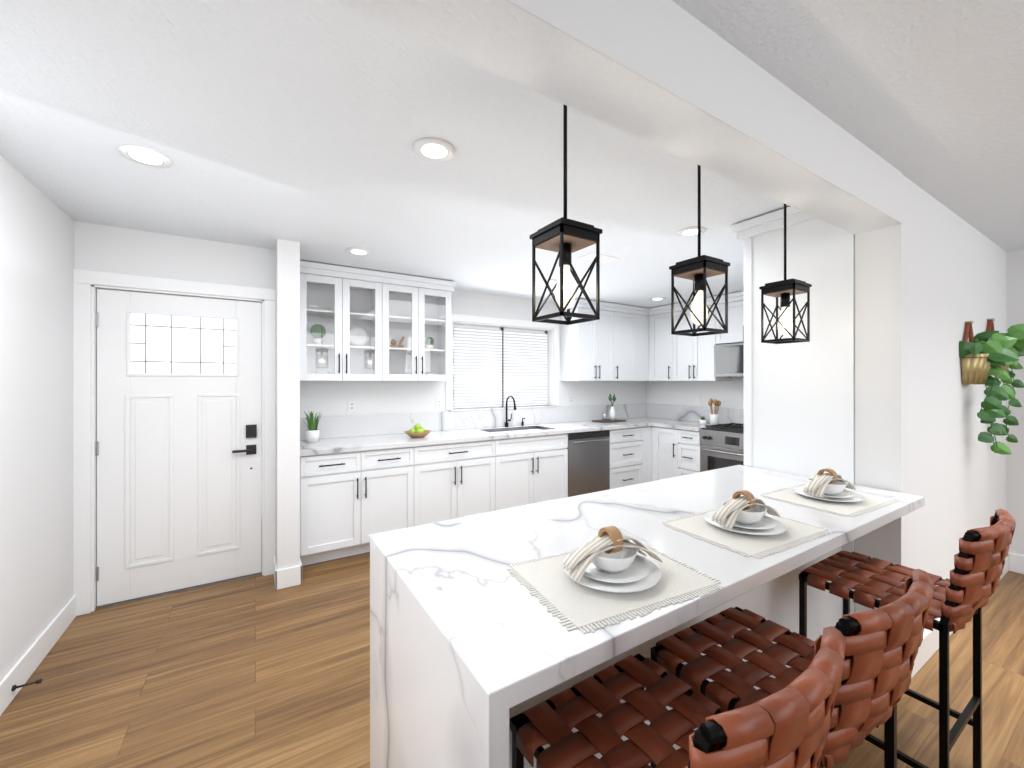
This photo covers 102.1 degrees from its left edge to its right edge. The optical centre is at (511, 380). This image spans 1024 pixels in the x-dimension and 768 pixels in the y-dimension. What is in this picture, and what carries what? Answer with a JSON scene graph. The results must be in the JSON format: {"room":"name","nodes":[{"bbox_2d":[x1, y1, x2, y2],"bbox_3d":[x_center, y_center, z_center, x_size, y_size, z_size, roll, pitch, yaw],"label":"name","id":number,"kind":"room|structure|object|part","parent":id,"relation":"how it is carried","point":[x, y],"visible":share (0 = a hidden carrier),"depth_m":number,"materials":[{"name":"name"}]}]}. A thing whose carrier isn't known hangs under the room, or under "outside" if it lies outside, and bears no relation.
{"room":"kitchen","nodes":[
{"label":"kitchen","id":0,"kind":"room"},
{"bbox_2d":[0,155,74,680],"bbox_3d":[-1.016,0.230,-0.306,0.150,2.440,6.950,0,0,-32],"label":"wall","id":1,"kind":"structure","parent":0,"point":[37,246],"depth_m":2.08,"materials":[{"name":"white paint"}]},
{"bbox_2d":[0,594,76,715],"bbox_3d":[-0.953,1.383,-0.267,0.029,0.135,6.650,0,0,-32],"label":"baseboard","id":2,"kind":"structure","parent":1,"relation":"attached to","point":[24,667],"depth_m":2.07,"materials":[{"name":"white wood"}]},
{"bbox_2d":[11,679,41,690],"bbox_3d":[-2.228,1.395,1.902,0.090,0.024,0.023,0,0,-32],"label":"doorstop","id":3,"kind":"object","parent":2,"relation":"attached to","point":[14,687],"visible":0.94,"depth_m":1.90,"materials":[{"name":"black metal"}]},
{"bbox_2d":[75,221,275,299],"bbox_3d":[-2.285,0.230,2.907,1.080,2.440,0.150,0,0,-32],"label":"wall","id":4,"kind":"structure","parent":0,"point":[106,248],"depth_m":2.80,"materials":[{"name":"white paint"}]},
{"bbox_2d":[74,269,275,615],"bbox_3d":[-2.284,0.380,2.897,1.090,2.140,0.168,0,0,-32],"label":"door frame","id":5,"kind":"structure","parent":4,"relation":"attached to","point":[84,280],"depth_m":2.61,"materials":[{"name":"white wood"}]},
{"bbox_2d":[95,567,261,609],"bbox_3d":[-2.290,1.445,2.916,0.906,0.010,0.130,0,0,-32],"label":"door threshold sill","id":6,"kind":"structure","parent":4,"relation":"attached to","point":[170,592],"depth_m":2.84,"materials":[{"name":"wood"}]},
{"bbox_2d":[97,289,260,605],"bbox_3d":[-2.274,0.424,2.889,0.898,2.027,0.053,0,0,-32],"label":"entry door","id":7,"kind":"structure","parent":4,"relation":"in","point":[178,494],"depth_m":2.84,"materials":[{"name":"white wood"}]},
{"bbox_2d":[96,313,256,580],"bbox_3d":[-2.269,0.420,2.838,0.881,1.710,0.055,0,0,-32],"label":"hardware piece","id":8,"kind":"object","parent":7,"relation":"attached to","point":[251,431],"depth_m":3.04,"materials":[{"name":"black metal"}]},
{"bbox_2d":[131,313,235,373],"bbox_3d":[-2.273,-0.250,2.888,0.578,0.400,0.016,0,0,-32],"label":"glass lite","id":9,"kind":"object","parent":7,"relation":"attached to","point":[165,344],"visible":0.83,"depth_m":2.88,"materials":[{"name":"white glass"}]},
{"bbox_2d":[276,239,299,569],"bbox_3d":[-1.796,0.230,3.276,0.140,2.440,0.840,0,0,-32],"label":"wall","id":10,"kind":"structure","parent":0,"point":[287,403],"depth_m":2.92,"materials":[{"name":"white paint"}]},
{"bbox_2d":[274,556,278,589],"bbox_3d":[-1.713,1.383,2.995,0.014,0.135,0.304,0,0,-32],"label":"baseboard","id":11,"kind":"structure","parent":10,"relation":"attached to","point":[276,572],"depth_m":2.87,"materials":[{"name":"white"}]},
{"bbox_2d":[310,324,325,343],"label":"decor","id":12,"kind":"object","parent":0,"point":[313,329],"depth_m":3.61,"materials":[{"name":"green plant"}]},
{"bbox_2d":[350,325,368,345],"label":"decor","id":13,"kind":"object","parent":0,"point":[362,332],"depth_m":3.86,"materials":[{"name":"white ceramic"}]},
{"bbox_2d":[389,336,404,347],"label":"decor","id":14,"kind":"object","parent":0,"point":[392,341],"depth_m":3.98,"materials":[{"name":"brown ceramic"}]},
{"bbox_2d":[425,337,434,348],"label":"decor","id":15,"kind":"object","parent":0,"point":[428,340],"depth_m":4.16,"materials":[{"name":"white ceramic"}]},
{"bbox_2d":[300,290,645,417],"bbox_3d":[-0.025,0.230,4.956,4.920,2.440,0.150,0,0,-32],"label":"wall","id":16,"kind":"structure","parent":0,"point":[327,398],"depth_m":4.39,"materials":[{"name":"white paint"}]},
{"bbox_2d":[348,400,355,411],"bbox_3d":[-1.521,0.240,3.933,0.072,0.116,0.008,0,0,-32],"label":"electrical outlet","id":17,"kind":"object","parent":16,"relation":"attached to","point":[351,405],"visible":1,"depth_m":3.93,"materials":[{"name":"white plastic"}]},
{"bbox_2d":[436,398,441,408],"bbox_3d":[-0.773,0.240,4.396,0.072,0.116,0.008,0,0,-32],"label":"electrical outlet","id":18,"kind":"object","parent":16,"relation":"attached to","point":[438,403],"visible":1,"depth_m":4.39,"materials":[{"name":"white plastic"}]},
{"bbox_2d":[300,403,647,437],"bbox_3d":[0.016,0.430,4.880,4.626,0.200,0.018,0,0,-32],"label":"backsplash","id":19,"kind":"structure","parent":16,"relation":"attached to","point":[340,426],"depth_m":4.49,"materials":[{"name":"white stone"}]},
{"bbox_2d":[446,314,558,409],"bbox_3d":[-0.097,-0.203,4.891,1.520,1.043,0.155,0,0,-32],"label":"window unit","id":20,"kind":"structure","parent":16,"relation":"in","point":[498,363],"depth_m":4.89,"materials":[{"name":"white"}]},
{"bbox_2d":[569,395,572,403],"bbox_3d":[0.766,0.240,5.350,0.072,0.116,0.008,0,0,-32],"label":"electrical outlet","id":21,"kind":"object","parent":16,"relation":"attached to","point":[570,399],"visible":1,"depth_m":5.34,"materials":[{"name":"white plastic"}]},
{"bbox_2d":[561,302,619,380],"bbox_3d":[0.984,-0.467,5.298,0.657,0.935,0.328,0,0,-32],"label":"upper cabinet","id":22,"kind":"object","parent":16,"relation":"attached to","point":[590,350],"depth_m":5.15,"materials":[{"name":"white wood"}]},
{"bbox_2d":[620,306,631,380],"bbox_3d":[1.369,-0.467,5.537,0.475,0.935,0.328,0,0,-32],"label":"upper cabinet","id":23,"kind":"object","parent":16,"relation":"attached to","point":[625,315],"depth_m":5.43,"materials":[{"name":"white wood"}]},
{"bbox_2d":[632,310,651,380],"bbox_3d":[1.670,-0.467,5.706,0.327,0.935,0.358,0,0,-32],"label":"upper cabinet","id":24,"kind":"object","parent":16,"relation":"attached to","point":[641,319],"depth_m":5.58,"materials":[{"name":"white wood"}]},
{"bbox_2d":[0,516,1023,767],"bbox_3d":[1.152,1.500,1.891,6.150,0.100,8.400,0,0,-32],"label":"floor","id":25,"kind":"structure","parent":0,"point":[256,672],"depth_m":1.96,"materials":[{"name":"brown wood"}]},
{"bbox_2d":[300,446,423,565],"bbox_3d":[-1.374,1.010,3.665,0.947,0.880,0.618,0,0,-32],"label":"base cabinet","id":26,"kind":"object","parent":25,"relation":"on","point":[363,478],"depth_m":3.37,"materials":[{"name":"white wood"}]},
{"bbox_2d":[300,418,679,457],"bbox_3d":[0.180,0.550,4.615,4.626,0.040,0.643,0,0,-32],"label":"countertop","id":27,"kind":"structure","parent":26,"relation":"on","point":[435,437],"depth_m":3.95,"materials":[{"name":"white stone"}]},
{"bbox_2d":[303,411,321,442],"bbox_3d":[-1.735,0.394,3.599,0.169,0.270,0.187,0,0,-32],"label":"grass plant","id":28,"kind":"object","parent":27,"relation":"on","point":[312,433],"visible":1,"depth_m":3.55,"materials":[{"name":"green plant"}]},
{"bbox_3d":[-1.185,-0.445,3.772,1.250,0.780,0.004,0,0,-32],"label":"glass","id":29,"kind":"part","parent":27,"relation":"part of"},
{"bbox_2d":[404,424,430,437],"bbox_3d":[-0.887,0.461,3.898,0.250,0.138,0.250,0,0,-32],"label":"fruit bowl","id":30,"kind":"object","parent":27,"relation":"on","point":[418,431],"visible":1,"depth_m":3.84,"materials":[{"name":"brown wood"}]},
{"bbox_2d":[504,395,515,425],"bbox_3d":[0.006,0.347,4.706,0.092,0.365,0.221,0,0,-32],"label":"faucet","id":31,"kind":"object","parent":27,"relation":"on","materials":[{"name":"black metal"}]},
{"bbox_2d":[520,418,523,425],"bbox_3d":[0.135,0.482,4.869,0.028,0.095,0.065,0,0,-32],"label":"soap dispenser","id":32,"kind":"object","parent":27,"relation":"on","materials":[{"name":"black metal"}]},
{"bbox_2d":[492,426,555,433],"bbox_3d":[0.067,0.647,4.560,0.808,0.226,0.407,0,0,-32],"label":"sink","id":33,"kind":"object","parent":27,"relation":"in","point":[499,429],"depth_m":4.77,"materials":[{"name":"grey metal"}]},
{"bbox_2d":[592,394,625,422],"bbox_3d":[1.269,0.347,5.411,0.400,0.365,0.220,0,0,-32],"label":"tray","id":34,"kind":"object","parent":27,"relation":"on","point":[611,415],"visible":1,"depth_m":5.40,"materials":[{"name":"brown wood"}]},
{"bbox_2d":[601,411,607,420],"bbox_3d":[1.201,0.459,5.369,0.072,0.110,0.072,0,0,-32],"label":"jar","id":35,"kind":"object","parent":34,"relation":"on","point":[604,415],"depth_m":5.36,"materials":[{"name":"clear glass"}]},
{"bbox_2d":[424,438,503,524],"bbox_3d":[-0.672,1.010,4.101,0.934,0.880,0.618,0,0,-32],"label":"base cabinet","id":36,"kind":"object","parent":25,"relation":"on","point":[462,479],"depth_m":3.87,"materials":[{"name":"white wood"}]},
{"bbox_2d":[504,434,567,508],"bbox_3d":[0.039,1.010,4.542,0.967,0.880,0.618,0,0,-32],"label":"base cabinet","id":37,"kind":"object","parent":25,"relation":"on","point":[535,469],"depth_m":4.31,"materials":[{"name":"white wood"}]},
{"bbox_2d":[370,505,713,767],"bbox_3d":[-0.008,0.990,1.222,0.605,0.920,0.856,0,0,-32],"label":"kitchen island","id":38,"kind":"object","parent":25,"relation":"on","point":[475,646],"depth_m":1.00,"materials":[{"name":"stone"}]},
{"bbox_2d":[506,526,723,633],"bbox_3d":[0.267,0.463,1.125,0.488,0.132,0.372,0,0,-26],"label":"place setting","id":39,"kind":"object","parent":38,"relation":"on","point":[608,573],"visible":1,"depth_m":1.06,"materials":[{"name":"white fabric"}]},
{"bbox_2d":[568,430,611,496],"bbox_3d":[0.719,1.010,4.961,0.630,0.880,0.622,0,0,-32],"label":"base cabinet","id":40,"kind":"object","parent":25,"relation":"on","point":[590,454],"depth_m":4.69,"materials":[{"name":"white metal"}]},
{"bbox_2d":[563,430,609,512],"bbox_3d":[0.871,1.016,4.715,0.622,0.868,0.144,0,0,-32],"label":"dishwasher","id":41,"kind":"object","parent":40,"relation":"in","point":[587,451],"depth_m":4.68,"materials":[{"name":"silver metal"}]},
{"bbox_2d":[612,426,643,488],"bbox_3d":[1.227,1.010,5.278,0.569,0.880,0.618,0,0,-32],"label":"base cabinet","id":42,"kind":"object","parent":25,"relation":"on","point":[627,445],"depth_m":5.03,"materials":[{"name":"white wood"}]},
{"bbox_2d":[644,426,655,482],"bbox_3d":[1.559,1.010,5.464,0.191,0.880,0.653,0,0,-32],"label":"base cabinet","id":43,"kind":"object","parent":25,"relation":"on","point":[649,431],"depth_m":5.22,"materials":[{"name":"white wood"}]},
{"bbox_2d":[656,426,671,479],"bbox_3d":[2.135,1.010,5.266,0.618,0.880,0.400,0,0,-32],"label":"base cabinet","id":44,"kind":"object","parent":25,"relation":"on","point":[663,435],"depth_m":5.12,"materials":[{"name":"white wood"}]},
{"bbox_2d":[530,487,817,689],"bbox_3d":[0.484,0.990,1.527,0.552,0.920,0.856,0,0,-32],"label":"kitchen island","id":45,"kind":"object","parent":25,"relation":"on","point":[768,587],"depth_m":1.59,"materials":[{"name":"stone"}]},
{"bbox_2d":[662,490,831,558],"bbox_3d":[0.837,0.463,1.496,0.499,0.132,0.387,0,0,-32],"label":"place setting","id":46,"kind":"object","parent":45,"relation":"on","point":[748,524],"visible":1,"depth_m":1.44,"materials":[{"name":"white fabric"}]},
{"bbox_2d":[509,626,845,767],"bbox_3d":[0.318,0.953,0.844,0.455,0.993,0.536,0,0,-32],"label":"stool","id":47,"kind":"object","parent":25,"relation":"on","point":[788,726],"visible":1,"depth_m":0.86,"materials":[{"name":"brown leather"}]},
{"bbox_2d":[672,430,695,476],"bbox_3d":[2.302,1.010,4.996,0.618,0.880,0.346,0,0,-32],"label":"base cabinet","id":48,"kind":"object","parent":25,"relation":"on","point":[683,441],"depth_m":4.87,"materials":[{"name":"white wood"}]},
{"bbox_2d":[696,426,739,472],"bbox_3d":[2.601,0.998,4.495,0.637,0.905,0.813,0,0,-32],"label":"oven range","id":49,"kind":"object","parent":25,"relation":"on","point":[715,449],"depth_m":4.50,"materials":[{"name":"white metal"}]},
{"bbox_2d":[652,422,723,429],"bbox_3d":[2.212,0.550,5.117,0.643,0.040,0.644,0,0,-32],"label":"countertop","id":50,"kind":"structure","parent":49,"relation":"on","point":[671,425],"depth_m":5.03,"materials":[{"name":"white stone"}]},
{"bbox_2d":[699,416,706,424],"bbox_3d":[2.319,0.476,5.027,0.090,0.106,0.090,0,0,-32],"label":"succulent pot","id":51,"kind":"object","parent":50,"relation":"on","point":[702,420],"visible":1,"depth_m":5.00,"materials":[{"name":"white ceramic"}]},
{"bbox_2d":[708,399,720,424],"bbox_3d":[2.439,0.371,4.992,0.141,0.316,0.140,0,0,-32],"label":"utensil crock","id":52,"kind":"object","parent":50,"relation":"on","point":[714,418],"visible":0.98,"depth_m":4.95,"materials":[{"name":"white ceramic"}]},
{"bbox_2d":[700,426,739,429],"bbox_3d":[2.579,0.538,4.518,0.595,0.013,0.732,0,0,-32],"label":"cooktop","id":53,"kind":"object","parent":49,"relation":"on","point":[701,427],"depth_m":4.59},
{"bbox_2d":[622,473,885,636],"bbox_3d":[0.953,0.990,1.817,0.552,0.920,0.856,0,0,-32],"label":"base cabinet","id":54,"kind":"object","parent":25,"relation":"on","point":[704,493],"depth_m":1.87,"materials":[{"name":"stone"}]},
{"bbox_2d":[760,468,898,516],"bbox_3d":[1.428,0.463,1.871,0.494,0.132,0.382,0,0,-32],"label":"place setting","id":55,"kind":"object","parent":54,"relation":"on","point":[828,492],"visible":1,"depth_m":1.82,"materials":[{"name":"white fabric"}]},
{"bbox_2d":[651,569,933,767],"bbox_3d":[0.718,0.953,1.091,0.455,0.993,0.536,0,0,-32],"label":"stool","id":56,"kind":"object","parent":25,"relation":"on","point":[883,644],"visible":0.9,"depth_m":1.00,"materials":[{"name":"brown leather"}]},
{"bbox_2d":[740,210,854,614],"bbox_3d":[2.574,0.258,2.963,2.298,2.385,0.558,0,0,-32],"label":"wall","id":57,"kind":"structure","parent":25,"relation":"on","point":[797,417],"depth_m":2.32,"materials":[{"name":"white paint"}]},
{"bbox_2d":[698,465,924,523],"bbox_3d":[1.427,0.990,2.111,0.563,0.920,0.856,0,0,-32],"label":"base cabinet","id":58,"kind":"object","parent":25,"relation":"on","point":[761,478],"depth_m":2.14,"materials":[{"name":"stone"}]},
{"bbox_2d":[799,509,1015,767],"bbox_3d":[1.471,0.953,1.556,0.448,0.993,0.532,0,0,-32],"label":"stool","id":59,"kind":"object","parent":25,"relation":"on","point":[962,594],"visible":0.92,"depth_m":1.44,"materials":[{"name":"brown leather"}]},
{"bbox_2d":[0,0,1023,307],"bbox_3d":[1.389,-1.040,1.508,6.150,0.100,7.500,0,0,-32],"label":"ceiling","id":60,"kind":"structure","parent":0,"point":[268,124],"depth_m":1.65,"materials":[{"name":"white paint"}]},
{"bbox_2d":[118,145,171,167],"bbox_3d":[-1.613,-0.985,1.824,0.180,0.010,0.180,0,0,-32],"label":"recessed light","id":61,"kind":"object","parent":60,"relation":"in","point":[144,156],"visible":1,"depth_m":1.81,"materials":[{"name":"white plastic"}]},
{"bbox_2d":[346,248,370,255],"bbox_3d":[-1.169,-0.985,3.158,0.180,0.010,0.180,0,0,-32],"label":"recessed light","id":62,"kind":"object","parent":60,"relation":"in","point":[359,251],"visible":0.94,"depth_m":3.14,"materials":[{"name":"white"}]},
{"bbox_2d":[413,138,454,161],"bbox_3d":[-0.333,-0.985,1.770,0.180,0.010,0.180,0,0,-32],"label":"recessed light","id":63,"kind":"object","parent":60,"relation":"in","point":[434,149],"visible":1,"depth_m":1.76,"materials":[{"name":"white plastic"}]},
{"bbox_2d":[542,279,557,283],"bbox_3d":[0.386,-0.985,4.122,0.180,0.010,0.180,0,0,-32],"label":"recessed light","id":64,"kind":"object","parent":60,"relation":"in","point":[552,281],"visible":0.52,"depth_m":4.09,"materials":[{"name":"white"}]},
{"bbox_2d":[530,104,601,324],"bbox_3d":[0.168,-0.590,1.304,0.162,0.800,0.162,0,0,-32],"label":"pendant light","id":65,"kind":"object","parent":60,"relation":"hanging from","point":[564,237],"visible":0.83,"depth_m":1.28,"materials":[{"name":"black metal"}]},
{"bbox_3d":[0.168,-0.293,1.304,0.064,0.138,0.064,0,0,-32],"label":"bulb","id":66,"kind":"part","parent":65,"relation":"part of","materials":[{"name":"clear glass"}]},
{"bbox_2d":[578,252,619,263],"bbox_3d":[0.701,-0.987,3.329,0.300,0.006,0.160,0,0,-32],"label":"ceiling vent","id":67,"kind":"object","parent":60,"relation":"in","point":[604,259],"visible":0.86,"depth_m":3.33,"materials":[{"name":"white"}]},
{"bbox_2d":[332,0,900,234],"bbox_3d":[0.293,-0.870,1.111,3.570,0.240,0.180,0,0,-32],"label":"beam","id":68,"kind":"structure","parent":60,"relation":"attached to","point":[509,41],"depth_m":1.07,"materials":[{"name":"white paint"}]},
{"bbox_2d":[506,0,901,223],"bbox_3d":[0.342,-0.870,1.033,3.570,0.240,0.004,0,0,-32],"label":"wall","id":69,"kind":"structure","parent":68,"relation":"attached to","point":[673,48],"depth_m":1.19,"materials":[{"name":"white paint"}]},
{"bbox_2d":[650,297,664,299],"bbox_3d":[1.746,-0.985,4.965,0.180,0.010,0.180,0,0,-32],"label":"recessed light","id":70,"kind":"object","parent":60,"relation":"in","point":[658,298],"visible":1,"depth_m":4.93,"materials":[{"name":"white"}]},
{"bbox_2d":[677,226,705,236],"bbox_3d":[1.186,-0.985,2.736,0.180,0.010,0.180,0,0,-32],"label":"recessed light","id":71,"kind":"object","parent":60,"relation":"in","point":[689,231],"visible":0.81,"depth_m":2.72,"materials":[{"name":"white"}]},
{"bbox_2d":[669,165,729,335],"bbox_3d":[0.754,-0.590,1.668,0.162,0.800,0.162,0,0,-32],"label":"pendant light","id":72,"kind":"object","parent":60,"relation":"hanging from","point":[699,270],"visible":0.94,"depth_m":1.65,"materials":[{"name":"black metal"}]},
{"bbox_3d":[0.754,-0.293,1.668,0.064,0.138,0.064,0,0,-32],"label":"bulb","id":73,"kind":"part","parent":72,"relation":"part of","materials":[{"name":"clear glass"}]},
{"bbox_2d":[759,204,811,343],"bbox_3d":[1.341,-0.590,2.031,0.162,0.800,0.162,0,0,-32],"label":"pendant light","id":74,"kind":"object","parent":60,"relation":"hanging from","point":[785,289],"visible":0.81,"depth_m":2.02,"materials":[{"name":"black metal"}]},
{"bbox_3d":[1.341,-0.293,2.031,0.064,0.138,0.064,0,0,-32],"label":"bulb","id":75,"kind":"part","parent":74,"relation":"part of","materials":[{"name":"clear glass"}]},
{"bbox_2d":[646,249,1023,555],"bbox_3d":[3.978,0.230,3.025,0.150,2.440,7.350,0,0,-32],"label":"wall","id":76,"kind":"structure","parent":0,"point":[728,394],"depth_m":3.16,"materials":[{"name":"white paint"}]},
{"bbox_2d":[652,310,667,380],"bbox_3d":[2.120,-0.467,5.564,0.328,0.935,0.457,0,0,-32],"label":"upper cabinet","id":77,"kind":"object","parent":76,"relation":"attached to","point":[659,317],"depth_m":5.51,"materials":[{"name":"white wood"}]},
{"bbox_2d":[648,403,739,425],"bbox_3d":[2.666,0.430,4.978,0.018,0.200,2.610,0,0,-32],"label":"backsplash","id":78,"kind":"structure","parent":76,"relation":"attached to","point":[730,417],"depth_m":5.44,"materials":[{"name":"white stone"}]},
{"bbox_2d":[696,395,700,403],"bbox_3d":[2.420,0.240,5.384,0.008,0.116,0.072,0,0,-32],"label":"electrical outlet","id":79,"kind":"object","parent":76,"relation":"attached to","point":[698,399],"visible":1,"depth_m":5.37,"materials":[{"name":"white plastic"}]},
{"bbox_2d":[668,302,730,380],"bbox_3d":[2.363,-0.467,5.172,0.328,0.935,0.693,0,0,-32],"label":"upper cabinet","id":80,"kind":"object","parent":76,"relation":"attached to","point":[689,357],"depth_m":5.13,"materials":[{"name":"white wood"}]},
{"bbox_2d":[712,334,739,377],"bbox_3d":[2.703,-0.268,4.594,0.360,0.437,0.752,0,0,-32],"label":"microwave","id":81,"kind":"object","parent":76,"relation":"attached to","point":[725,351],"depth_m":4.70,"materials":[{"name":"white metal"}]},
{"bbox_2d":[712,294,739,337],"bbox_3d":[2.704,-0.682,4.595,0.358,0.505,0.760,0,0,-32],"label":"upper cabinet","id":82,"kind":"object","parent":76,"relation":"attached to","point":[734,302],"depth_m":4.70,"materials":[{"name":"white wood"}]},
{"bbox_2d":[911,552,1010,678],"bbox_3d":[2.819,1.380,2.561,2.279,0.140,0.018,0,0,-32],"label":"baseboard","id":83,"kind":"structure","parent":76,"relation":"attached to","point":[930,643],"depth_m":2.16,"materials":[{"name":"white wood"}]},
{"bbox_2d":[1011,553,1023,574],"bbox_3d":[4.770,1.380,1.593,0.014,0.140,3.720,0,0,-32],"label":"baseboard","id":84,"kind":"structure","parent":76,"relation":"attached to","point":[1017,561],"depth_m":3.12,"materials":[{"name":"white wood"}]},
{"bbox_2d":[855,174,1005,633],"bbox_3d":[2.779,0.230,2.653,2.280,2.440,0.180,0,0,-32],"label":"wall","id":85,"kind":"structure","parent":0,"point":[930,275],"depth_m":2.16,"materials":[{"name":"white paint"}]},
{"bbox_2d":[959,321,1018,454],"bbox_3d":[2.868,0.036,2.499,0.314,0.811,0.268,0,0,-32],"label":"hanging planter","id":86,"kind":"object","parent":85,"relation":"hanging from","point":[983,356],"visible":0.98,"depth_m":2.46,"materials":[{"name":"gold metal"}]},
{"bbox_3d":[2.844,-0.174,2.511,0.253,0.391,0.125,0,0,-32],"label":"pot","id":87,"kind":"part","parent":86,"relation":"part of","materials":[{"name":"gold metal"}]},
{"bbox_2d":[986,318,1023,442],"bbox_3d":[3.327,-0.007,2.789,0.341,0.844,0.299,0,0,-32],"label":"hanging planter","id":88,"kind":"object","parent":85,"relation":"hanging from","point":[1017,332],"visible":0.29,"depth_m":2.76,"materials":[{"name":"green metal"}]},
{"bbox_3d":[3.320,-0.234,2.806,0.253,0.391,0.125,0,0,-32],"label":"pot","id":89,"kind":"part","parent":88,"relation":"part of","materials":[{"name":"wicker"}]},
{"label":"outside","id":90,"kind":"structure","parent":0,"visible":0},
{"bbox_2d":[453,329,453,404],"bbox_3d":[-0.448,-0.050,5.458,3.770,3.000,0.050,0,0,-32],"label":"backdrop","id":91,"kind":"structure","parent":90,"point":[453,366],"depth_m":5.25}
]}

